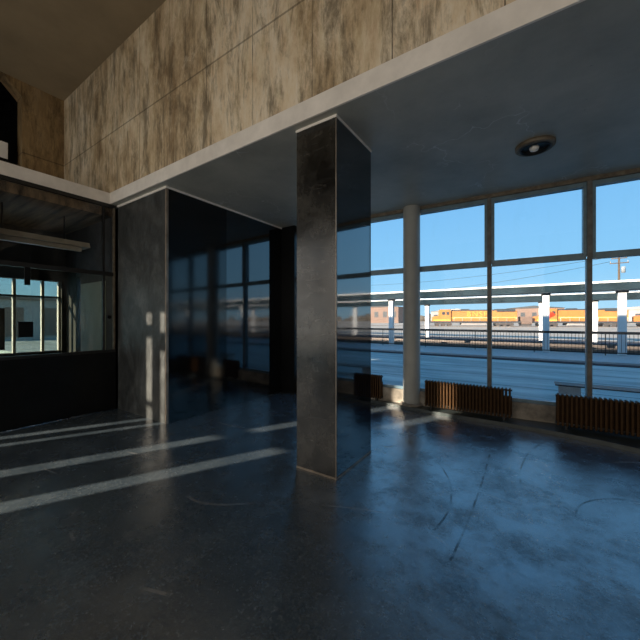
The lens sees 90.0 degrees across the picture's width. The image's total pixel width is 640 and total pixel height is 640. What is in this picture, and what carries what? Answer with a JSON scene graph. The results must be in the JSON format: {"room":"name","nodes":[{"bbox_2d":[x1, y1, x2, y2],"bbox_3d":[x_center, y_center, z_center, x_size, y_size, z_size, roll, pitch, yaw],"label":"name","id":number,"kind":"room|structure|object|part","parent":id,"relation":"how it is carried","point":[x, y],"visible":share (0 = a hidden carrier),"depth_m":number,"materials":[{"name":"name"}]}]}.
{"room":"railway station","nodes":[
{"label":"railway station","id":0,"kind":"room"},
{"bbox_2d":[0,71,65,356],"bbox_3d":[-7.672,-1.700,5.016,1.500,6.600,5.800,0,0,34],"label":"wall","id":1,"kind":"structure","parent":0,"point":[40,113],"depth_m":6.58,"materials":[{"name":"brown concrete"}]},
{"bbox_2d":[0,141,7,161],"bbox_3d":[-6.261,-2.825,6.117,0.220,1.250,0.400,0,0,34],"label":"wall box","id":2,"kind":"object","parent":1,"relation":"on","point":[3,145],"visible":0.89,"depth_m":6.18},
{"bbox_2d":[0,278,60,352],"bbox_3d":[-6.054,-0.085,6.264,0.080,1.470,1.575,0,0,34],"label":"window","id":3,"kind":"structure","parent":1,"relation":"in","point":[13,295],"depth_m":6.64,"materials":[{"name":"white metal"}]},
{"bbox_2d":[0,0,165,100],"bbox_3d":[1.727,-4.934,-1.541,22.016,0.433,5.960,0,0,34],"label":"ceiling","id":4,"kind":"structure","parent":0,"point":[52,47],"depth_m":5.33,"materials":[{"name":"paint"}]},
{"bbox_2d":[281,225,296,393],"bbox_3d":[-2.146,-0.228,8.242,4.096,3.656,0.389,0,0,34],"label":"wall","id":5,"kind":"structure","parent":0,"point":[288,234],"depth_m":7.02,"materials":[{"name":"black"}]},
{"bbox_2d":[371,213,402,388],"bbox_3d":[1.103,-0.355,6.287,1.315,3.290,0.135,0,0,30],"label":"window","id":6,"kind":"structure","parent":5,"relation":"in","point":[396,216],"depth_m":6.15,"materials":[{"name":"grey metal"}]},
{"bbox_3d":[1.158,-1.968,6.275,1.133,0.065,0.100,0,0,30],"label":"head frame","id":7,"kind":"part","parent":6,"relation":"part of","materials":[{"name":"grey metal"}]},
{"bbox_3d":[1.158,1.265,6.275,1.209,0.050,0.100,0,0,30],"label":"frame","id":8,"kind":"part","parent":6,"relation":"part of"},
{"bbox_2d":[420,199,486,390],"bbox_3d":[2.205,-0.355,5.641,1.315,3.290,0.135,0,0,30],"label":"window","id":9,"kind":"structure","parent":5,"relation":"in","point":[481,264],"depth_m":5.57,"materials":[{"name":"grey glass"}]},
{"bbox_3d":[2.260,-1.968,5.629,1.133,0.065,0.100,0,0,30],"label":"head frame","id":10,"kind":"part","parent":9,"relation":"part of","materials":[{"name":"metal"}]},
{"bbox_2d":[371,387,556,423],"bbox_3d":[7.095,1.445,2.796,17.363,0.310,0.200,0,0,30],"label":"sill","id":11,"kind":"structure","parent":5,"relation":"attached to","point":[520,410],"depth_m":4.99,"materials":[{"name":"concrete"}]},
{"bbox_2d":[371,168,639,217],"bbox_3d":[7.083,-2.028,2.780,17.360,0.056,0.140,0,0,30],"label":"trim","id":12,"kind":"structure","parent":5,"relation":"attached to","point":[636,170],"depth_m":4.98,"materials":[{"name":"metal"}]},
{"bbox_2d":[484,183,585,405],"bbox_3d":[3.307,-0.355,4.995,1.315,3.290,0.135,0,0,30],"label":"window","id":13,"kind":"structure","parent":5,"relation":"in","point":[489,203],"depth_m":5.22,"materials":[{"name":"grey metal"}]},
{"bbox_3d":[3.362,1.265,4.983,1.209,0.050,0.100,0,0,30],"label":"frame","id":14,"kind":"part","parent":13,"relation":"part of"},
{"bbox_3d":[3.362,-1.968,4.983,1.133,0.065,0.100,0,0,30],"label":"head frame","id":15,"kind":"part","parent":13,"relation":"part of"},
{"bbox_2d":[582,173,639,396],"bbox_3d":[4.409,-0.355,4.349,1.315,3.290,0.135,0,0,30],"label":"window","id":16,"kind":"structure","parent":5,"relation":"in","point":[589,187],"depth_m":4.60,"materials":[{"name":"grey metal"}]},
{"bbox_3d":[4.464,-1.968,4.338,1.133,0.065,0.100,0,0,30],"label":"head frame","id":17,"kind":"part","parent":16,"relation":"part of","materials":[{"name":"metal"}]},
{"bbox_2d":[64,0,515,192],"bbox_3d":[-0.944,-4.428,3.983,74.000,4.344,0.250,0,0,34],"label":"wall","id":18,"kind":"structure","parent":0,"point":[194,75],"depth_m":4.08,"materials":[{"name":"concrete"}]},
{"bbox_2d":[0,160,109,204],"bbox_3d":[-5.063,-2.151,5.610,2.176,0.190,1.590,0,0,34],"label":"trim","id":19,"kind":"structure","parent":18,"relation":"attached to","point":[7,169],"depth_m":4.99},
{"bbox_2d":[110,0,584,203],"bbox_3d":[3.053,-2.152,1.145,22.200,0.195,0.020,0,0,34],"label":"trim","id":20,"kind":"structure","parent":18,"relation":"attached to","point":[518,14],"depth_m":2.83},
{"bbox_2d":[0,392,639,639],"bbox_3d":[2.716,1.700,0.462,22.000,0.200,9.990,0,0,34],"label":"floor","id":21,"kind":"structure","parent":0,"point":[116,524],"depth_m":2.37,"materials":[{"name":"concrete"}]},
{"bbox_2d":[0,174,115,431],"bbox_3d":[-5.037,-0.228,5.653,2.171,3.656,1.690,0,0,34],"label":"booth","id":22,"kind":"object","parent":21,"relation":"on","point":[35,389],"visible":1,"depth_m":5.43,"materials":[{"name":"metal"}]},
{"bbox_3d":[-4.559,0.130,4.523,0.030,0.600,0.145,0,0,34],"label":"panel","id":23,"kind":"part","parent":22,"relation":"part of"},
{"bbox_2d":[18,322,32,336],"bbox_3d":[-4.363,0.140,4.744,0.018,0.230,0.170,0,0,34],"label":"grille","id":24,"kind":"object","parent":22,"relation":"attached to","point":[25,329],"depth_m":4.74,"materials":[{"name":"black metal"}]},
{"bbox_2d":[0,202,89,251],"bbox_3d":[-4.760,-1.555,5.383,0.300,0.590,1.450,0,0,34],"label":"hanging light","id":25,"kind":"object","parent":22,"relation":"hanging from","point":[5,234],"visible":1,"depth_m":5.36,"materials":[{"name":"white metal"}]},
{"bbox_2d":[0,235,81,251],"bbox_3d":[-4.760,-1.295,5.383,0.080,0.070,1.250,0,0,34],"label":"tray","id":26,"kind":"object","parent":25,"relation":"on","point":[2,237],"depth_m":5.38,"materials":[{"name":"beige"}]},
{"bbox_3d":[-4.760,-1.375,5.383,0.300,0.090,1.450,0,0,34],"label":"lamp shade","id":27,"kind":"part","parent":25,"relation":"part of","materials":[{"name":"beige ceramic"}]},
{"bbox_3d":[-4.167,0.547,5.070,0.075,0.045,1.690,0,0,34],"label":"sill","id":28,"kind":"part","parent":22,"relation":"part of","materials":[{"name":"metal"}]},
{"bbox_3d":[-4.160,1.075,5.066,0.030,1.010,1.690,0,0,34],"label":"panel","id":29,"kind":"part","parent":22,"relation":"part of","materials":[{"name":"black wood"}]},
{"bbox_3d":[-4.166,-2.028,5.069,0.056,0.056,1.690,0,0,34],"label":"head rail","id":30,"kind":"part","parent":22,"relation":"part of","materials":[{"name":"metal"}]},
{"bbox_3d":[-4.383,0.340,6.171,1.050,2.120,0.020,0,0,34],"label":"pale door","id":31,"kind":"part","parent":22,"relation":"part of","materials":[{"name":"grey"}]},
{"bbox_2d":[115,186,281,423],"bbox_3d":[-3.154,-0.228,7.054,3.741,3.656,2.705,0,0,34],"label":"wall","id":32,"kind":"structure","parent":21,"relation":"on","point":[198,280],"depth_m":5.52,"materials":[{"name":"stone"}]},
{"bbox_3d":[-2.996,-0.212,5.357,1.540,3.625,0.030,0,0,34],"label":"panel","id":33,"kind":"part","parent":32,"relation":"part of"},
{"bbox_3d":[-2.042,-0.212,5.407,0.030,3.625,1.115,0,0,34],"label":"panel","id":34,"kind":"part","parent":32,"relation":"part of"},
{"bbox_3d":[-2.250,-2.041,6.449,1.565,0.031,2.705,0,0,34],"label":"trim","id":35,"kind":"part","parent":32,"relation":"part of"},
{"bbox_3d":[-1.301,-0.212,6.515,0.030,3.625,1.540,0,0,34],"label":"panel","id":36,"kind":"part","parent":32,"relation":"part of","materials":[{"name":"black glass"}]},
{"bbox_2d":[296,114,371,479],"bbox_3d":[0.182,-0.228,3.677,0.514,3.656,0.833,0,0,34],"label":"square column","id":37,"kind":"structure","parent":21,"relation":"on","point":[334,164],"depth_m":3.37,"materials":[{"name":"concrete"}]},
{"bbox_3d":[-0.040,-0.221,3.345,0.498,3.618,0.020,0,0,34],"label":"panel","id":38,"kind":"part","parent":37,"relation":"part of","materials":[{"name":"metal"}]},
{"bbox_3d":[0.182,1.590,3.677,0.506,0.020,0.825,0,0,34],"label":"trim","id":39,"kind":"part","parent":37,"relation":"part of","materials":[{"name":"metal"}]},
{"bbox_3d":[0.182,-2.043,3.677,0.514,0.026,0.833,0,0,34],"label":"trim","id":40,"kind":"part","parent":37,"relation":"part of","materials":[{"name":"silver metal"}]},
{"bbox_3d":[0.386,-0.221,3.552,0.020,3.618,0.797,0,0,34],"label":"panel","id":41,"kind":"part","parent":37,"relation":"part of","materials":[{"name":"clear glass"}]},
{"bbox_2d":[371,399,639,452],"bbox_3d":[6.780,1.573,2.275,17.351,0.055,1.088,0,0,31],"label":"kerb","id":42,"kind":"object","parent":21,"relation":"on","point":[624,442],"visible":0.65,"depth_m":4.62,"materials":[{"name":"concrete"}]},
{"bbox_2d":[371,374,382,400],"bbox_3d":[0.936,1.300,6.260,0.600,0.490,0.105,0,0,34],"label":"radiator","id":43,"kind":"object","parent":42,"relation":"on","point":[376,380],"visible":0.41,"depth_m":6.11,"materials":[{"name":"brown metal"}]},
{"bbox_2d":[400,205,422,406],"bbox_3d":[1.677,-0.256,5.857,0.400,3.601,0.400,0,0,34],"label":"pillar","id":44,"kind":"structure","parent":42,"relation":"on","point":[411,213],"depth_m":5.73,"materials":[{"name":"concrete"}]},
{"bbox_2d":[425,380,511,419],"bbox_3d":[2.400,1.300,5.280,1.325,0.490,0.105,0,0,34],"label":"radiator","id":45,"kind":"object","parent":42,"relation":"on","point":[484,399],"visible":1,"depth_m":5.22,"materials":[{"name":"brown metal"}]},
{"bbox_3d":[2.373,1.275,5.337,1.205,0.370,0.030,0,0,34],"label":"plate","id":46,"kind":"part","parent":45,"relation":"part of","materials":[{"name":"brown metal"}]},
{"bbox_3d":[2.919,1.320,4.971,0.110,0.280,0.030,0,0,34],"label":"plate","id":47,"kind":"part","parent":45,"relation":"part of","materials":[{"name":"brown metal"}]},
{"bbox_2d":[555,393,639,436],"bbox_3d":[3.956,1.300,4.238,1.350,0.490,0.105,0,0,34],"label":"radiator","id":48,"kind":"object","parent":42,"relation":"on","point":[595,413],"visible":1,"depth_m":4.33,"materials":[{"name":"brown metal"}]},
{"bbox_2d":[106,0,639,227],"bbox_3d":[4.422,-2.156,2.786,21.750,0.200,4.230,0,0,34],"label":"ceiling","id":49,"kind":"structure","parent":0,"point":[451,129],"depth_m":3.37,"materials":[{"name":"paint"}]},
{"bbox_2d":[515,135,555,156],"bbox_3d":[2.526,-2.014,3.759,0.400,0.085,0.400,0,0,34],"label":"ceiling lamp","id":50,"kind":"object","parent":49,"relation":"attached to","point":[537,145],"visible":1,"depth_m":3.72,"materials":[{"name":"metal"}]},
{"bbox_3d":[2.509,-2.013,3.748,0.100,0.084,0.120,0,0,34],"label":"bulb","id":51,"kind":"part","parent":50,"relation":"part of","materials":[{"name":"white glass"}]},
{"label":"outside","id":52,"kind":"structure","parent":0,"visible":0},
{"bbox_2d":[0,339,639,401],"bbox_3d":[5.260,1.700,7.857,80.000,0.200,11.490,0,0,34],"label":"ground","id":53,"kind":"structure","parent":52,"point":[526,379],"depth_m":9.57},
{"bbox_2d":[0,296,56,340],"bbox_3d":[-25.183,-0.100,28.893,6.400,3.600,12.400,0,0,34],"label":"annex building","id":54,"kind":"structure","parent":53,"relation":"on","point":[27,308],"depth_m":26.04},
{"bbox_2d":[371,350,639,367],"bbox_3d":[8.331,1.685,12.444,120.000,0.230,0.450,0,0,34],"label":"kerb","id":55,"kind":"object","parent":53,"relation":"on","point":[546,361],"visible":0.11,"depth_m":12.49,"materials":[{"name":"grey concrete"}]},
{"bbox_2d":[554,381,639,395],"bbox_3d":[5.882,1.465,6.171,2.190,0.270,0.400,0,0,34],"label":"bench","id":56,"kind":"object","parent":53,"relation":"on","point":[565,388],"visible":0.93,"depth_m":6.46,"materials":[{"name":"concrete"}]},
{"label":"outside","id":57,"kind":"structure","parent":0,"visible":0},
{"bbox_2d":[374,339,635,354],"bbox_3d":[12.990,1.860,19.403,160.000,0.480,8.900,0,0,34],"label":"ground trackbed","id":58,"kind":"structure","parent":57,"point":[377,339],"depth_m":18.19,"materials":[{"name":"gravel"}]},
{"bbox_2d":[372,339,639,353],"bbox_3d":[12.219,1.555,18.253,120.000,0.130,1.530,0,0,34],"label":"railway track","id":59,"kind":"object","parent":58,"relation":"on","point":[567,348],"visible":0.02,"depth_m":18.71,"materials":[{"name":"metal"}]},
{"bbox_2d":[372,337,639,348],"bbox_3d":[14.222,1.555,21.244,120.000,0.130,1.530,0,0,34],"label":"railway track","id":60,"kind":"object","parent":58,"relation":"on","point":[379,338],"visible":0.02,"depth_m":21.56,"materials":[{"name":"metal"}]},
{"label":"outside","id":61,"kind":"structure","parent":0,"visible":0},
{"bbox_2d":[371,343,639,365],"bbox_3d":[9.485,1.650,14.168,120.000,0.300,3.700,0,0,34],"label":"walkway","id":62,"kind":"structure","parent":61,"point":[599,358],"depth_m":13.91,"materials":[{"name":"concrete"}]},
{"bbox_2d":[371,279,639,354],"bbox_3d":[4.691,-0.085,20.489,105.000,3.170,3.030,0,0,34],"label":"platform canopy","id":63,"kind":"object","parent":62,"relation":"on","point":[621,287],"visible":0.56,"depth_m":15.04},
{"bbox_3d":[4.336,0.130,19.420,0.270,2.740,0.260,0,0,34],"label":"post","id":64,"kind":"part","parent":63,"relation":"part of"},
{"bbox_3d":[10.701,0.130,15.159,0.270,2.740,0.260,0,0,34],"label":"post","id":65,"kind":"part","parent":63,"relation":"part of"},
{"bbox_3d":[12.912,0.130,13.679,0.270,2.740,0.260,0,0,34],"label":"post","id":66,"kind":"part","parent":63,"relation":"part of","materials":[{"name":"white paint"}]},
{"bbox_2d":[371,328,639,355],"bbox_3d":[6.814,0.995,17.040,52.398,1.010,0.080,0,0,34],"label":"fence","id":67,"kind":"object","parent":62,"relation":"on","point":[425,330],"visible":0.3,"depth_m":15.15,"materials":[{"name":"black metal"}]},
{"bbox_3d":[6.869,0.970,17.002,2.264,0.780,0.016,0,0,34],"label":"picket panel","id":68,"kind":"part","parent":67,"relation":"part of","materials":[{"name":"black metal"}]},
{"bbox_3d":[8.947,0.970,15.611,2.264,0.780,0.016,0,0,34],"label":"picket panel","id":69,"kind":"part","parent":67,"relation":"part of","materials":[{"name":"black metal"}]},
{"bbox_3d":[6.662,0.545,17.141,52.000,0.110,0.080,0,0,34],"label":"rail","id":70,"kind":"part","parent":67,"relation":"part of","materials":[{"name":"black metal"}]},
{"bbox_3d":[6.662,1.380,17.141,52.000,0.040,0.040,0,0,34],"label":"rail","id":71,"kind":"part","parent":67,"relation":"part of","materials":[{"name":"black metal"}]},
{"bbox_3d":[11.024,0.970,14.221,2.264,0.780,0.016,0,0,34],"label":"picket panel","id":72,"kind":"part","parent":67,"relation":"part of","materials":[{"name":"black metal"}]},
{"bbox_3d":[13.102,0.970,12.830,2.264,0.780,0.016,0,0,34],"label":"picket panel","id":73,"kind":"part","parent":67,"relation":"part of","materials":[{"name":"black metal"}]},
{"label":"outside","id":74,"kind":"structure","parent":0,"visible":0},
{"bbox_2d":[371,321,639,341],"bbox_3d":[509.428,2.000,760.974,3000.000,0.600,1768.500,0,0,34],"label":"yard","id":75,"kind":"structure","parent":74,"point":[553,336],"depth_m":47.31,"materials":[{"name":"grey gravel"}]},
{"bbox_2d":[371,306,402,322],"bbox_3d":[37.253,-3.650,190.468,27.000,10.700,18.800,0,0,34],"label":"warehouse","id":76,"kind":"structure","parent":75,"relation":"on","point":[379,314],"depth_m":180.59,"materials":[{"name":"orange brick"}]},
{"bbox_2d":[420,314,430,320],"bbox_3d":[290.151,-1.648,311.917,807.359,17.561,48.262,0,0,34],"label":"warehouse","id":77,"kind":"structure","parent":75,"relation":"on","point":[422,318],"depth_m":395.27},
{"bbox_2d":[431,309,460,320],"bbox_3d":[88.589,-2.650,204.237,31.000,8.700,18.800,0,0,34],"label":"warehouse","id":78,"kind":"structure","parent":75,"relation":"on","point":[433,313],"depth_m":203.54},
{"bbox_2d":[430,309,520,326],"bbox_3d":[41.277,-0.625,86.383,22.000,4.650,3.030,0,0,14],"label":"locomotive","id":79,"kind":"object","parent":75,"relation":"on","point":[500,317],"visible":0.95,"depth_m":85.24,"materials":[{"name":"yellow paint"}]},
{"bbox_3d":[41.280,1.025,86.397,6.160,0.650,2.600,0,0,14],"label":"fuel tank","id":80,"kind":"part","parent":79,"relation":"part of","materials":[{"name":"grey metal"}]},
{"bbox_3d":[41.280,0.550,86.397,22.000,0.400,3.000,0,0,14],"label":"frame","id":81,"kind":"part","parent":79,"relation":"part of","materials":[{"name":"metal"}]},
{"bbox_2d":[451,311,516,320],"bbox_3d":[43.515,-1.050,85.852,16.200,2.800,2.300,0,0,14],"label":"hood","id":82,"kind":"object","parent":79,"relation":"attached to","point":[455,315],"depth_m":84.83,"materials":[{"name":"orange paint"}]},
{"bbox_2d":[371,325,639,326],"bbox_3d":[50.024,1.640,84.265,200.000,0.120,1.604,0,0,14],"label":"railway track","id":83,"kind":"object","parent":75,"relation":"on","point":[371,325],"visible":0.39,"depth_m":81.24,"materials":[{"name":"metal"}]},
{"bbox_2d":[518,316,531,325],"bbox_3d":[53.473,0.300,83.423,2.500,2.400,2.600,0,0,14],"label":"wagon","id":84,"kind":"object","parent":83,"relation":"on","point":[525,321],"visible":1,"depth_m":82.30,"materials":[{"name":"metal"}]},
{"bbox_2d":[385,257,628,288],"bbox_3d":[25.895,-4.965,80.770,73.187,13.330,17.008,0,0,34],"label":"utility pole","id":85,"kind":"object","parent":75,"relation":"on","point":[623,269],"visible":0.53,"depth_m":54.65,"materials":[{"name":"black metal"}]},
{"bbox_2d":[506,306,563,320],"bbox_3d":[138.518,-3.650,206.915,31.000,10.700,18.800,0,0,34],"label":"warehouse","id":86,"kind":"structure","parent":75,"relation":"on","point":[525,311],"depth_m":201.12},
{"bbox_2d":[532,308,632,326],"bbox_3d":[65.075,-0.625,80.562,21.000,4.650,3.060,0,0,14],"label":"locomotive","id":87,"kind":"object","parent":75,"relation":"on","point":[607,317],"visible":0.59,"depth_m":79.65,"materials":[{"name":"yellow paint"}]},
{"bbox_3d":[65.082,1.025,80.592,5.880,0.650,2.600,0,0,14],"label":"fuel tank","id":88,"kind":"part","parent":87,"relation":"part of","materials":[{"name":"grey metal"}]},
{"bbox_3d":[65.082,0.550,80.592,21.000,0.400,3.000,0,0,14],"label":"frame","id":89,"kind":"part","parent":87,"relation":"part of","materials":[{"name":"grey metal"}]},
{"bbox_2d":[557,310,628,320],"bbox_3d":[67.317,-1.050,80.046,15.200,2.800,2.300,0,0,14],"label":"hood","id":90,"kind":"object","parent":87,"relation":"attached to","point":[562,315],"depth_m":79.40,"materials":[{"name":"orange paint"}]},
{"bbox_3d":[67.160,-0.140,78.561,14.052,0.980,0.060,0,0,14],"label":"handrail","id":91,"kind":"part","parent":87,"relation":"part of","materials":[{"name":"yellow metal"}]},
{"bbox_2d":[627,307,639,320],"bbox_3d":[170.349,-2.650,173.572,35.000,8.700,18.800,0,0,34],"label":"warehouse","id":92,"kind":"structure","parent":75,"relation":"on","point":[633,311],"depth_m":167.14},
{"bbox_2d":[632,315,639,325],"bbox_3d":[86.452,-0.625,75.364,21.000,4.650,3.030,0,0,14],"label":"locomotive","id":93,"kind":"object","parent":75,"relation":"on","point":[636,319],"visible":0.97,"depth_m":77.82,"materials":[{"name":"orange paint"}]},
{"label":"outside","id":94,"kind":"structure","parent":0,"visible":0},
{"bbox_2d":[372,335,639,344],"bbox_3d":[16.494,1.835,24.639,160.000,0.530,3.700,0,0,34],"label":"platform","id":95,"kind":"object","parent":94,"point":[398,336],"depth_m":25.76,"materials":[{"name":"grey concrete"}]},
{"bbox_2d":[371,291,639,341],"bbox_3d":[10.671,-0.175,29.422,105.000,3.450,3.030,0,0,34],"label":"platform canopy","id":96,"kind":"object","parent":95,"relation":"on","point":[631,295],"visible":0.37,"depth_m":24.21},
{"bbox_3d":[9.652,0.100,28.798,0.340,2.900,0.260,0,0,34],"label":"post","id":97,"kind":"part","parent":96,"relation":"part of","materials":[{"name":"white paint"}]},
{"bbox_3d":[16.682,0.100,24.092,0.340,2.900,0.260,0,0,34],"label":"post","id":98,"kind":"part","parent":96,"relation":"part of","materials":[{"name":"white paint"}]},
{"bbox_3d":[19.208,0.100,22.401,0.340,2.900,0.260,0,0,34],"label":"post","id":99,"kind":"part","parent":96,"relation":"part of","materials":[{"name":"white paint"}]}
]}

